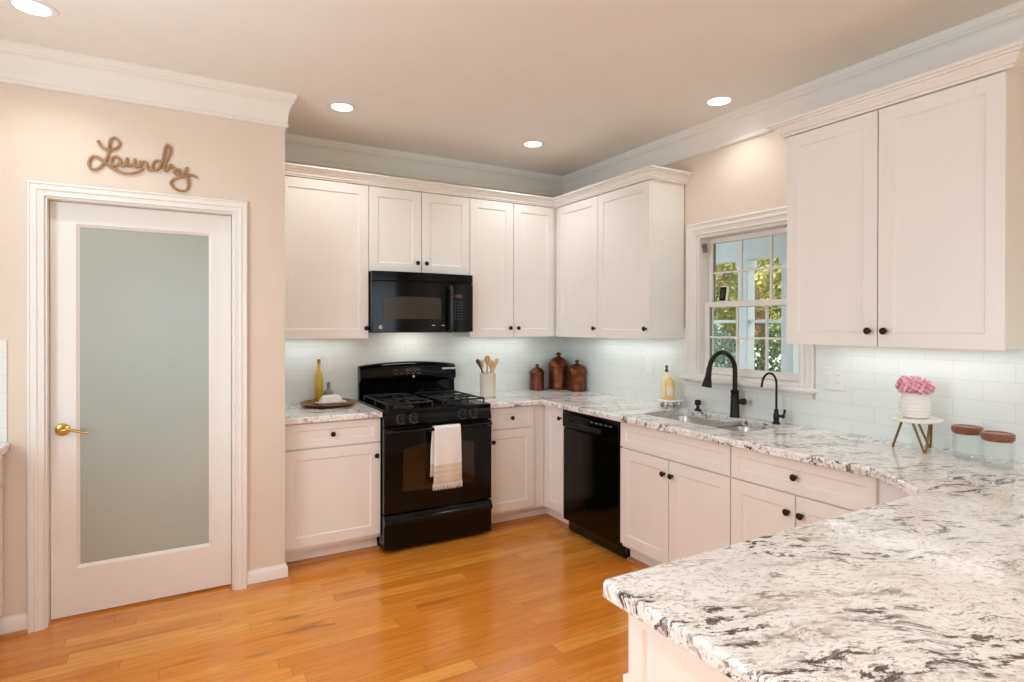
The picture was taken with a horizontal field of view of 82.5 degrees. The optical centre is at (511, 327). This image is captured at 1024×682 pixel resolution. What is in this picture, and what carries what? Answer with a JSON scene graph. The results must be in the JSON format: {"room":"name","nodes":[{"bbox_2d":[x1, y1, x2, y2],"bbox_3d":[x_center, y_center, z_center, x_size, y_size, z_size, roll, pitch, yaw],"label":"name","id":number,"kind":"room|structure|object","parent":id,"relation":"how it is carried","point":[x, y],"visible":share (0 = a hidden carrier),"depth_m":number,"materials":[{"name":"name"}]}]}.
{"room":"kitchen","nodes":[
{"label":"kitchen","id":0,"kind":"room"},
{"bbox_2d":[0,82,284,627],"bbox_3d":[-2.348,0.062,3.185,1.978,2.780,0.745,0,0,-30],"label":"wall","id":1,"kind":"structure","parent":0,"point":[46,135],"depth_m":3.04,"materials":[{"name":"beige paint"}]},
{"bbox_2d":[0,340,6,442],"bbox_3d":[-2.651,0.301,2.577,0.647,0.478,0.009,0,0,-30],"label":"backsplash","id":2,"kind":"structure","parent":1,"relation":"attached to","point":[3,343],"depth_m":2.73,"materials":[{"name":"white tile"}]},
{"bbox_2d":[0,613,26,639],"bbox_3d":[-2.350,1.407,2.744,0.113,0.092,0.030,0,0,-30],"label":"baseboard","id":3,"kind":"structure","parent":1,"relation":"attached to","point":[15,625],"depth_m":2.75,"materials":[{"name":"white paint"}]},
{"bbox_2d":[27,180,246,633],"bbox_3d":[-1.915,0.378,3.056,0.955,2.150,0.130,0,0,-30],"label":"door frame","id":4,"kind":"structure","parent":1,"relation":"attached to","point":[36,190],"depth_m":2.85,"materials":[{"name":"white paint"}]},
{"bbox_2d":[50,201,230,618],"bbox_3d":[-1.920,0.410,3.065,0.803,2.062,0.089,0,0,-30],"label":"door","id":5,"kind":"structure","parent":1,"relation":"in","point":[140,299],"depth_m":3.06,"materials":[{"name":"white paint"}]},
{"bbox_2d":[87,136,196,191],"bbox_3d":[-1.890,-0.838,3.003,0.481,0.247,0.010,0,0,-30],"label":"word sign","id":6,"kind":"object","parent":1,"relation":"attached to","point":[104,162],"visible":1,"depth_m":2.99,"materials":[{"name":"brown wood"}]},
{"bbox_2d":[0,39,296,127],"bbox_3d":[-2.079,-1.236,2.871,1.934,0.182,0.056,0,0,-30],"label":"trim","id":7,"kind":"structure","parent":1,"relation":"attached to","point":[23,64],"depth_m":2.97,"materials":[{"name":"white paint"}]},
{"bbox_2d":[247,562,290,588],"bbox_3d":[-1.420,1.406,3.385,0.230,0.092,0.215,0,0,-30],"label":"baseboard","id":8,"kind":"structure","parent":1,"relation":"attached to","point":[260,577],"depth_m":3.30,"materials":[{"name":"white paint"}]},
{"bbox_2d":[0,517,642,681],"bbox_3d":[0.380,1.495,1.061,4.590,0.060,7.440,0,0,-30],"label":"floor","id":9,"kind":"structure","parent":0,"point":[525,601],"depth_m":2.83,"materials":[{"name":"brown wood"}]},
{"bbox_2d":[0,455,2,616],"bbox_3d":[-2.282,1.019,1.958,0.664,0.876,1.453,0,0,-30],"label":"base cabinet","id":10,"kind":"object","parent":9,"relation":"on","point":[1,457],"visible":0.86,"depth_m":2.70,"materials":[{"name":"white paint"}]},
{"bbox_2d":[0,443,9,456],"bbox_3d":[-2.277,0.561,1.942,0.658,0.037,1.465,0,0,-30],"label":"countertop","id":11,"kind":"structure","parent":10,"relation":"on","point":[4,447],"depth_m":2.67,"materials":[{"name":"white stone"}]},
{"bbox_2d":[285,418,379,562],"bbox_3d":[-1.252,1.013,3.867,0.597,0.876,0.659,0,0,-30],"label":"base cabinet","id":12,"kind":"object","parent":9,"relation":"on","point":[332,468],"visible":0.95,"depth_m":3.61,"materials":[{"name":"white paint"}]},
{"bbox_2d":[286,545,379,566],"bbox_3d":[-1.121,1.442,3.681,0.582,0.019,0.030,0,0,-30],"label":"trim","id":13,"kind":"structure","parent":12,"relation":"attached to","point":[377,547],"depth_m":3.67,"materials":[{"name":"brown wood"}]},
{"bbox_2d":[285,402,381,424],"bbox_3d":[-1.249,0.555,3.859,0.593,0.037,0.660,0,0,-30],"label":"countertop","id":14,"kind":"structure","parent":12,"relation":"on","point":[294,413],"depth_m":3.67,"materials":[{"name":"white stone"}]},
{"bbox_2d":[300,398,356,407],"bbox_3d":[-1.260,0.523,4.012,0.380,0.025,0.380,0,0,-30],"label":"round tray","id":15,"kind":"object","parent":14,"relation":"on","point":[308,403],"visible":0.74,"depth_m":3.96,"materials":[{"name":"brown wood"}]},
{"bbox_2d":[315,359,322,401],"bbox_3d":[-1.342,0.373,4.056,0.054,0.302,0.054,0,0,-30],"label":"oil bottle","id":16,"kind":"object","parent":15,"relation":"on","point":[318,376],"visible":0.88,"depth_m":4.04,"materials":[{"name":"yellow glass"}]},
{"bbox_2d":[323,382,332,394],"bbox_3d":[-1.289,0.455,4.098,0.068,0.138,0.068,0,0,-30],"label":"bottle","id":17,"kind":"object","parent":15,"relation":"on","point":[328,391],"visible":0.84,"depth_m":4.08,"materials":[{"name":"clear glass"}]},
{"bbox_2d":[315,394,346,404],"bbox_3d":[-1.236,0.492,3.985,0.207,0.064,0.122,0,0,-38],"label":"butter dish","id":18,"kind":"object","parent":15,"relation":"on","point":[332,399],"visible":1,"depth_m":3.95,"materials":[{"name":"white ceramic"}]},
{"bbox_2d":[358,361,492,551],"bbox_3d":[-0.629,0.856,4.164,0.776,1.188,0.744,0,0,-30],"label":"gas range","id":19,"kind":"object","parent":9,"relation":"on","point":[412,398],"visible":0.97,"depth_m":3.94,"materials":[{"name":"black metal"}]},
{"bbox_2d":[358,394,490,414],"bbox_3d":[-0.632,0.532,4.168,0.775,0.046,0.635,0,0,-30],"label":"cooktop","id":20,"kind":"object","parent":19,"relation":"in","point":[388,404],"depth_m":4.02,"materials":[{"name":"black metal"}]},
{"bbox_2d":[430,424,462,489],"bbox_3d":[-0.432,0.856,3.860,0.216,0.421,0.052,0,0,-30],"label":"dish towel","id":21,"kind":"object","parent":19,"relation":"hanging from","point":[446,450],"visible":1,"depth_m":3.84,"materials":[{"name":"white fabric"}]},
{"bbox_2d":[490,405,545,523],"bbox_3d":[-0.073,1.012,4.545,0.562,0.876,0.659,0,0,-30],"label":"base cabinet","id":22,"kind":"object","parent":9,"relation":"on","point":[517,433],"visible":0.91,"depth_m":4.28,"materials":[{"name":"white paint"}]},
{"bbox_2d":[491,513,569,529],"bbox_3d":[0.119,1.442,4.210,0.535,0.019,0.349,0,0,-30],"label":"trim","id":23,"kind":"structure","parent":9,"relation":"on","point":[545,515],"depth_m":4.34,"materials":[{"name":"brown wood"}]},
{"bbox_2d":[544,405,568,524],"bbox_3d":[0.536,1.013,4.447,0.659,0.876,0.348,0,0,-30],"label":"base cabinet","id":24,"kind":"object","parent":9,"relation":"on","point":[553,417],"visible":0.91,"depth_m":4.27,"materials":[{"name":"white paint"}]},
{"bbox_2d":[563,409,627,557],"bbox_3d":[0.776,1.011,4.032,0.622,0.860,0.606,0,0,-30],"label":"dishwasher","id":25,"kind":"object","parent":9,"relation":"on","point":[592,444],"visible":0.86,"depth_m":3.84,"materials":[{"name":"black plastic"}]},
{"bbox_2d":[627,556,650,568],"bbox_3d":[1.164,1.449,2.897,0.030,0.019,1.743,0,0,-30],"label":"trim","id":26,"kind":"structure","parent":9,"relation":"on","point":[630,559],"depth_m":3.57,"materials":[{"name":"brown wood"}]},
{"bbox_2d":[620,415,732,566],"bbox_3d":[1.127,1.018,3.402,0.641,0.876,0.830,0,0,-30],"label":"base cabinet","id":27,"kind":"object","parent":9,"relation":"on","point":[675,490],"visible":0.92,"depth_m":3.25,"materials":[{"name":"white paint"}]},
{"bbox_2d":[623,614,734,681],"bbox_3d":[1.321,1.026,1.557,2.144,0.876,0.666,0,0,-30],"label":"base cabinet","id":28,"kind":"object","parent":9,"relation":"on","point":[653,657],"visible":0.02,"depth_m":1.19,"materials":[{"name":"white paint"}]},
{"bbox_2d":[460,388,1023,681],"bbox_3d":[0.571,0.562,2.822,2.206,0.037,4.272,0,0,-30],"label":"countertop","id":29,"kind":"structure","parent":28,"relation":"on","point":[927,584],"depth_m":1.28,"materials":[{"name":"white stone"}]},
{"bbox_2d":[480,372,495,397],"bbox_3d":[-0.186,0.442,4.462,0.125,0.188,0.125,0,0,-30],"label":"utensil crock","id":30,"kind":"object","parent":29,"relation":"on","point":[487,380],"visible":0.95,"depth_m":4.41,"materials":[{"name":"beige ceramic"}]},
{"bbox_2d":[476,359,483,372],"bbox_3d":[-0.207,0.380,4.429,0.141,0.280,0.013,0,0,-18],"label":"spatula","id":31,"kind":"object","parent":30,"relation":"in","point":[477,360],"visible":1,"depth_m":4.41,"materials":[{"name":"brown wood"}]},
{"bbox_2d":[484,356,489,372],"bbox_3d":[-0.190,0.368,4.490,0.048,0.300,0.020,0,0,-4],"label":"wooden spoon","id":32,"kind":"object","parent":30,"relation":"in","point":[487,358],"visible":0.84,"depth_m":4.49,"materials":[{"name":"brown wood"}]},
{"bbox_2d":[489,360,494,372],"bbox_3d":[-0.158,0.384,4.448,0.050,0.268,0.020,0,0,20],"label":"wooden spoon","id":33,"kind":"object","parent":30,"relation":"in","point":[491,362],"visible":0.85,"depth_m":4.44,"materials":[{"name":"brown wood"}]},
{"bbox_2d":[492,358,498,372],"bbox_3d":[-0.156,0.380,4.487,0.115,0.280,0.014,0,0,-23],"label":"wooden spatula","id":34,"kind":"object","parent":30,"relation":"in","point":[496,361],"visible":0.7,"depth_m":4.50,"materials":[{"name":"brown wood"}]},
{"bbox_2d":[530,364,544,390],"bbox_3d":[0.215,0.423,4.989,0.131,0.222,0.131,0,0,-30],"label":"copper canister","id":35,"kind":"object","parent":29,"relation":"on","point":[537,374],"visible":1,"depth_m":4.94,"materials":[{"name":"brown metal"}]},
{"bbox_2d":[548,352,568,389],"bbox_3d":[0.404,0.375,5.058,0.184,0.318,0.184,0,0,-30],"label":"copper canister","id":36,"kind":"object","parent":29,"relation":"on","point":[558,366],"visible":1,"depth_m":4.99,"materials":[{"name":"brown metal"}]},
{"bbox_2d":[568,360,585,391],"bbox_3d":[0.548,0.404,4.915,0.153,0.262,0.153,0,0,-30],"label":"copper canister","id":37,"kind":"object","parent":29,"relation":"on","point":[577,372],"visible":1,"depth_m":4.86,"materials":[{"name":"brown metal"}]},
{"bbox_2d":[657,398,683,408],"bbox_3d":[1.068,0.511,3.937,0.176,0.057,0.176,0,0,-30],"label":"soap tray","id":38,"kind":"object","parent":29,"relation":"on","point":[662,401],"visible":0.92,"depth_m":3.89,"materials":[{"name":"white stone"}]},
{"bbox_2d":[661,365,670,397],"bbox_3d":[1.056,0.371,3.984,0.080,0.223,0.080,0,0,-30],"label":"soap bottle","id":39,"kind":"object","parent":38,"relation":"on","point":[666,375],"visible":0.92,"depth_m":3.96,"materials":[{"name":"yellow glass"}]},
{"bbox_2d":[665,378,674,399],"bbox_3d":[1.056,0.411,3.906,0.064,0.143,0.065,0,0,-30],"label":"soap bottle","id":40,"kind":"object","parent":38,"relation":"on","point":[669,383],"visible":1,"depth_m":3.88,"materials":[{"name":"plastic"}]},
{"bbox_2d":[694,399,701,410],"bbox_3d":[1.208,0.505,3.793,0.048,0.071,0.048,0,0,-30],"label":"soap pump","id":41,"kind":"object","parent":29,"relation":"on","point":[697,402],"visible":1,"depth_m":3.78,"materials":[{"name":"black metal"}]},
{"bbox_2d":[663,416,763,431],"bbox_3d":[1.156,0.666,3.432,0.361,0.226,0.752,0,0,-30],"label":"sink","id":42,"kind":"object","parent":29,"relation":"in","point":[733,426],"visible":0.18,"depth_m":3.43,"materials":[{"name":"metal"}]},
{"bbox_2d":[702,350,746,417],"bbox_3d":[1.253,0.339,3.447,0.305,0.406,0.100,0,0,-30],"label":"kitchen faucet","id":43,"kind":"object","parent":29,"relation":"on","point":[707,382],"visible":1,"depth_m":3.50,"materials":[{"name":"black metal"}]},
{"bbox_2d":[761,372,785,423],"bbox_3d":[1.447,0.397,3.243,0.154,0.293,0.073,0,0,-30],"label":"filter faucet","id":44,"kind":"object","parent":29,"relation":"on","point":[776,416],"visible":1,"depth_m":3.27,"materials":[{"name":"black metal"}]},
{"bbox_2d":[889,414,943,452],"bbox_3d":[1.804,0.474,2.607,0.200,0.142,0.200,0,0,-30],"label":"plant stand","id":45,"kind":"object","parent":29,"relation":"on","point":[930,421],"visible":0.84,"depth_m":2.55,"materials":[{"name":"white stone"}]},
{"bbox_2d":[895,375,934,418],"bbox_3d":[1.799,0.307,2.598,0.162,0.189,0.159,0,0,-30],"label":"flower vase","id":46,"kind":"object","parent":45,"relation":"on","point":[915,401],"visible":1,"depth_m":2.56,"materials":[{"name":"white ceramic"}]},
{"bbox_2d":[951,424,983,435],"bbox_3d":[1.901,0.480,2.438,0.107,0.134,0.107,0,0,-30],"label":"lid","id":47,"kind":"object","parent":29,"relation":"on","point":[964,429],"visible":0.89,"depth_m":2.41,"materials":[{"name":"brown wood"}]},
{"bbox_2d":[980,430,1015,442],"bbox_3d":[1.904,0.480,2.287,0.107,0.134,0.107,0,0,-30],"label":"lid","id":48,"kind":"object","parent":29,"relation":"on","point":[988,435],"visible":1,"depth_m":2.26,"materials":[{"name":"brown wood"}]},
{"bbox_2d":[731,447,908,544],"bbox_3d":[1.580,1.022,2.632,0.659,0.876,0.953,0,0,-30],"label":"base cabinet","id":49,"kind":"object","parent":9,"relation":"on","point":[770,494],"visible":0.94,"depth_m":2.63,"materials":[{"name":"white paint"}]},
{"bbox_2d":[288,162,553,401],"bbox_3d":[-0.623,0.058,4.688,2.712,2.780,0.140,0,0,-30],"label":"wall","id":50,"kind":"structure","parent":0,"point":[288,162],"depth_m":4.50,"materials":[{"name":"beige paint"}]},
{"bbox_2d":[285,162,370,338],"bbox_3d":[-1.312,-0.483,3.975,0.603,1.119,0.385,0,0,-30],"label":"upper cabinet","id":51,"kind":"object","parent":50,"relation":"attached to","point":[326,209],"visible":0.93,"depth_m":3.87,"materials":[{"name":"white paint"}]},
{"bbox_2d":[368,174,472,274],"bbox_3d":[-0.717,-0.716,4.316,0.769,0.654,0.385,0,0,-30],"label":"upper cabinet","id":52,"kind":"object","parent":50,"relation":"attached to","point":[414,225],"visible":0.98,"depth_m":4.18,"materials":[{"name":"white paint"}]},
{"bbox_2d":[368,271,472,332],"bbox_3d":[-0.697,-0.173,4.282,0.759,0.425,0.468,0,0,-30],"label":"microwave oven","id":53,"kind":"object","parent":52,"relation":"attached to","point":[398,302],"visible":0.98,"depth_m":4.10,"materials":[{"name":"black plastic"}]},
{"bbox_2d":[285,332,563,404],"bbox_3d":[-0.603,0.271,4.614,2.472,0.545,0.008,0,0,-30],"label":"backsplash","id":54,"kind":"structure","parent":50,"relation":"attached to","point":[517,356],"depth_m":4.53,"materials":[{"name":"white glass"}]},
{"bbox_2d":[324,355,333,371],"bbox_3d":[-1.315,0.261,4.194,0.075,0.118,0.010,0,0,-30],"label":"wall outlet","id":55,"kind":"object","parent":54,"relation":"attached to","point":[328,359],"visible":1,"depth_m":4.19,"materials":[{"name":"white plastic"}]},
{"bbox_2d":[285,133,563,196],"bbox_3d":[-0.589,-1.240,4.587,2.472,0.182,0.056,0,0,-30],"label":"trim","id":56,"kind":"structure","parent":50,"relation":"attached to","point":[299,149],"depth_m":4.50,"materials":[{"name":"white paint"}]},
{"bbox_2d":[452,187,555,336],"bbox_3d":[-0.040,-0.484,4.707,0.794,1.119,0.385,0,0,-30],"label":"upper cabinet","id":57,"kind":"object","parent":50,"relation":"attached to","point":[512,260],"visible":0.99,"depth_m":4.58,"materials":[{"name":"white paint"}]},
{"bbox_2d":[0,0,1021,175],"bbox_3d":[0.385,-1.365,1.049,4.590,0.100,7.440,0,0,-30],"label":"ceiling","id":58,"kind":"structure","parent":0,"point":[593,81],"depth_m":2.83,"materials":[{"name":"paint"}]},
{"bbox_2d":[3,0,58,18],"bbox_3d":[-1.986,-1.322,2.415,0.179,0.005,0.179,0,0,-30],"label":"recessed light","id":59,"kind":"object","parent":58,"relation":"in","point":[34,8],"visible":1,"depth_m":2.42,"materials":[{"name":"white paint"}]},
{"bbox_2d":[12,0,50,15],"bbox_3d":[-1.986,-1.323,2.415,0.124,0.002,0.124,0,0,-30],"label":"diffuser","id":60,"kind":"object","parent":59,"relation":"attached to","point":[27,7],"depth_m":2.41,"materials":[{"name":"white plastic"}]},
{"bbox_2d":[326,101,356,112],"bbox_3d":[-1.024,-1.325,3.517,0.179,0.005,0.179,0,0,-30],"label":"recessed light","id":61,"kind":"object","parent":58,"relation":"in","point":[338,106],"visible":1,"depth_m":3.51,"materials":[{"name":"white"}]},
{"bbox_2d":[331,104,352,110],"bbox_3d":[-1.024,-1.326,3.517,0.124,0.002,0.124,0,0,-30],"label":"diffuser","id":62,"kind":"object","parent":61,"relation":"attached to","point":[335,107],"depth_m":3.52,"materials":[{"name":"white plastic"}]},
{"bbox_2d":[521,140,544,147],"bbox_3d":[0.152,-1.326,4.230,0.179,0.005,0.179,0,0,-30],"label":"recessed light","id":63,"kind":"object","parent":58,"relation":"in","point":[530,143],"visible":1,"depth_m":4.23,"materials":[{"name":"white plastic"}]},
{"bbox_2d":[524,142,541,146],"bbox_3d":[0.152,-1.327,4.230,0.124,0.002,0.124,0,0,-30],"label":"diffuser","id":64,"kind":"object","parent":63,"relation":"attached to","point":[526,144],"depth_m":4.23,"materials":[{"name":"white plastic"}]},
{"bbox_2d":[703,95,734,106],"bbox_3d":[1.211,-1.321,3.413,0.179,0.005,0.179,0,0,-30],"label":"recessed light","id":65,"kind":"object","parent":58,"relation":"in","point":[720,100],"visible":1,"depth_m":3.41,"materials":[{"name":"white plastic"}]},
{"bbox_2d":[708,97,729,104],"bbox_3d":[1.211,-1.322,3.413,0.124,0.002,0.124,0,0,-30],"label":"diffuser","id":66,"kind":"object","parent":65,"relation":"attached to","point":[714,100],"depth_m":3.41,"materials":[{"name":"white plastic"}]},
{"bbox_2d":[664,131,815,429],"bbox_3d":[2.321,0.073,2.147,0.140,2.780,7.200,0,0,-30],"label":"wall","id":67,"kind":"structure","parent":0,"point":[750,175],"depth_m":3.62,"materials":[{"name":"beige paint"}]},
{"bbox_2d":[553,165,693,339],"bbox_3d":[0.756,-0.482,4.343,0.380,1.119,1.195,0,0,-30],"label":"upper cabinet","id":68,"kind":"object","parent":67,"relation":"attached to","point":[620,239],"visible":1,"depth_m":4.06,"materials":[{"name":"white paint"}]},
{"bbox_2d":[680,206,816,399],"bbox_3d":[1.460,-0.148,3.590,0.196,1.082,0.947,0,0,-30],"label":"window","id":69,"kind":"structure","parent":67,"relation":"in","point":[748,380],"depth_m":3.71,"materials":[{"name":"white paint"}]},
{"bbox_2d":[719,286,728,301],"bbox_3d":[1.377,-0.215,3.793,0.030,0.099,0.062,0,0,-24],"label":"thermometer","id":70,"kind":"object","parent":69,"relation":"on","point":[724,291],"visible":1,"depth_m":3.78,"materials":[{"name":"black plastic"}]},
{"bbox_2d":[710,306,786,370],"bbox_3d":[1.482,0.067,3.604,0.018,0.393,0.641,0,0,-30],"label":"grille","id":71,"kind":"object","parent":69,"relation":"attached to","point":[767,338],"depth_m":3.69,"materials":[{"name":"white paint"}]},
{"bbox_2d":[714,235,786,300],"bbox_3d":[1.515,-0.359,3.621,0.018,0.392,0.649,0,0,-30],"label":"grille","id":72,"kind":"object","parent":69,"relation":"attached to","point":[745,237],"depth_m":3.71,"materials":[{"name":"white paint"}]},
{"bbox_2d":[563,0,1023,193],"bbox_3d":[2.239,-1.226,2.093,0.056,0.182,7.200,0,0,-30],"label":"trim","id":73,"kind":"structure","parent":67,"relation":"attached to","point":[1004,26],"depth_m":3.10,"materials":[{"name":"white paint"}]},
{"bbox_2d":[564,328,1023,461],"bbox_3d":[1.611,0.280,3.234,0.008,0.545,4.592,0,0,-30],"label":"backsplash","id":74,"kind":"structure","parent":67,"relation":"attached to","point":[983,388],"depth_m":2.93,"materials":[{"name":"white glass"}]},
{"bbox_2d":[646,357,652,373],"bbox_3d":[1.005,0.281,4.269,0.010,0.116,0.072,0,0,-30],"label":"wall outlet","id":75,"kind":"object","parent":74,"relation":"attached to","point":[649,361],"visible":1,"depth_m":4.26,"materials":[{"name":"white plastic"}]},
{"bbox_2d":[823,367,844,390],"bbox_3d":[1.694,0.271,3.072,0.010,0.118,0.118,0,0,-30],"label":"wall outlet","id":76,"kind":"object","parent":74,"relation":"attached to","point":[833,378],"visible":1,"depth_m":3.07,"materials":[{"name":"white plastic"}]},
{"bbox_2d":[766,40,1023,350],"bbox_3d":[1.735,-0.473,2.640,0.380,1.119,1.061,0,0,-30],"label":"upper cabinet","id":77,"kind":"object","parent":67,"relation":"attached to","point":[905,198],"visible":1,"depth_m":2.45,"materials":[{"name":"white paint"}]},
{"label":"outside","id":78,"kind":"structure","parent":0,"visible":0},
{"bbox_3d":[16.301,2.000,22.997,44.840,0.100,65.000,0,0,-30],"label":"ground","id":79,"kind":"structure","parent":78,"visible":0},
{"bbox_2d":[714,323,735,367],"bbox_3d":[2.831,0.950,8.181,1.228,2.101,1.143,0,0,-30],"label":"shrub","id":80,"kind":"object","parent":79,"relation":"on","point":[721,359],"visible":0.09,"depth_m":8.07,"materials":[{"name":"green plant"}]},
{"bbox_2d":[714,262,759,348],"bbox_3d":[4.735,-0.616,13.866,2.652,5.186,2.466,0,0,-30],"label":"tree","id":81,"kind":"object","parent":79,"relation":"on","point":[727,313],"visible":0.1,"depth_m":13.46,"materials":[{"name":"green plant"}]},
{"bbox_2d":[714,264,775,352],"bbox_3d":[9.050,-1.669,24.339,3.741,7.238,3.536,0,0,25],"label":"tree","id":82,"kind":"object","parent":79,"relation":"on","point":[734,344],"visible":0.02,"depth_m":23.69,"materials":[{"name":"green plant"}]},
{"bbox_2d":[716,259,780,367],"bbox_3d":[8.147,-0.788,19.011,2.994,5.505,2.693,0,0,33],"label":"tree","id":83,"kind":"object","parent":79,"relation":"on","point":[758,326],"visible":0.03,"depth_m":18.48,"materials":[{"name":"green plant"}]},
{"bbox_2d":[719,307,780,369],"bbox_3d":[13.115,-0.660,30.380,8.000,5.150,13.800,0,0,-30],"label":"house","id":84,"kind":"structure","parent":79,"relation":"on","point":[757,354],"depth_m":26.12,"materials":[{"name":"white"}]},
{"bbox_2d":[754,323,780,371],"bbox_3d":[3.300,0.959,7.229,0.904,2.092,0.791,0,0,-30],"label":"shrub","id":85,"kind":"object","parent":79,"relation":"on","point":[774,352],"visible":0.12,"depth_m":7.23,"materials":[{"name":"green plant"}]},
{"bbox_2d":[755,258,780,335],"bbox_3d":[5.900,-0.492,11.853,2.128,4.961,2.132,0,0,13],"label":"tree","id":86,"kind":"object","parent":79,"relation":"on","point":[763,281],"visible":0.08,"depth_m":11.66,"materials":[{"name":"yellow plant"}]},
{"bbox_3d":[2.331,1.755,4.295,2.005,0.500,8.500,0,0,-30],"label":"floor","id":87,"kind":"structure","parent":79,"relation":"on","visible":0},
{"bbox_2d":[736,259,756,369],"bbox_3d":[2.381,0.408,5.937,0.146,2.180,0.146,0,0,-30],"label":"porch post","id":88,"kind":"object","parent":87,"relation":"on","point":[746,329],"visible":0.49,"depth_m":5.89,"materials":[{"name":"white paint"}]},
{"bbox_2d":[779,255,797,372],"bbox_3d":[2.630,0.410,5.504,0.154,2.180,0.154,0,0,-30],"label":"porch post","id":89,"kind":"object","parent":87,"relation":"on","point":[789,352],"visible":0.14,"depth_m":5.48,"materials":[{"name":"white paint"}]},
{"bbox_2d":[714,319,780,322],"bbox_3d":[2.069,0.633,6.479,0.050,1.425,2.121,0,0,-30],"label":"rail","id":90,"kind":"object","parent":89,"relation":"attached to","point":[770,320],"visible":0.26,"depth_m":5.82,"materials":[{"name":"white paint"}]},
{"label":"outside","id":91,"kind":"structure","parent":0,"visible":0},
{"bbox_2d":[716,234,786,263],"bbox_3d":[3.083,-0.821,4.714,0.140,0.290,8.500,0,0,-30],"label":"beam","id":92,"kind":"structure","parent":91,"point":[756,248],"depth_m":5.79,"materials":[{"name":"white paint"}]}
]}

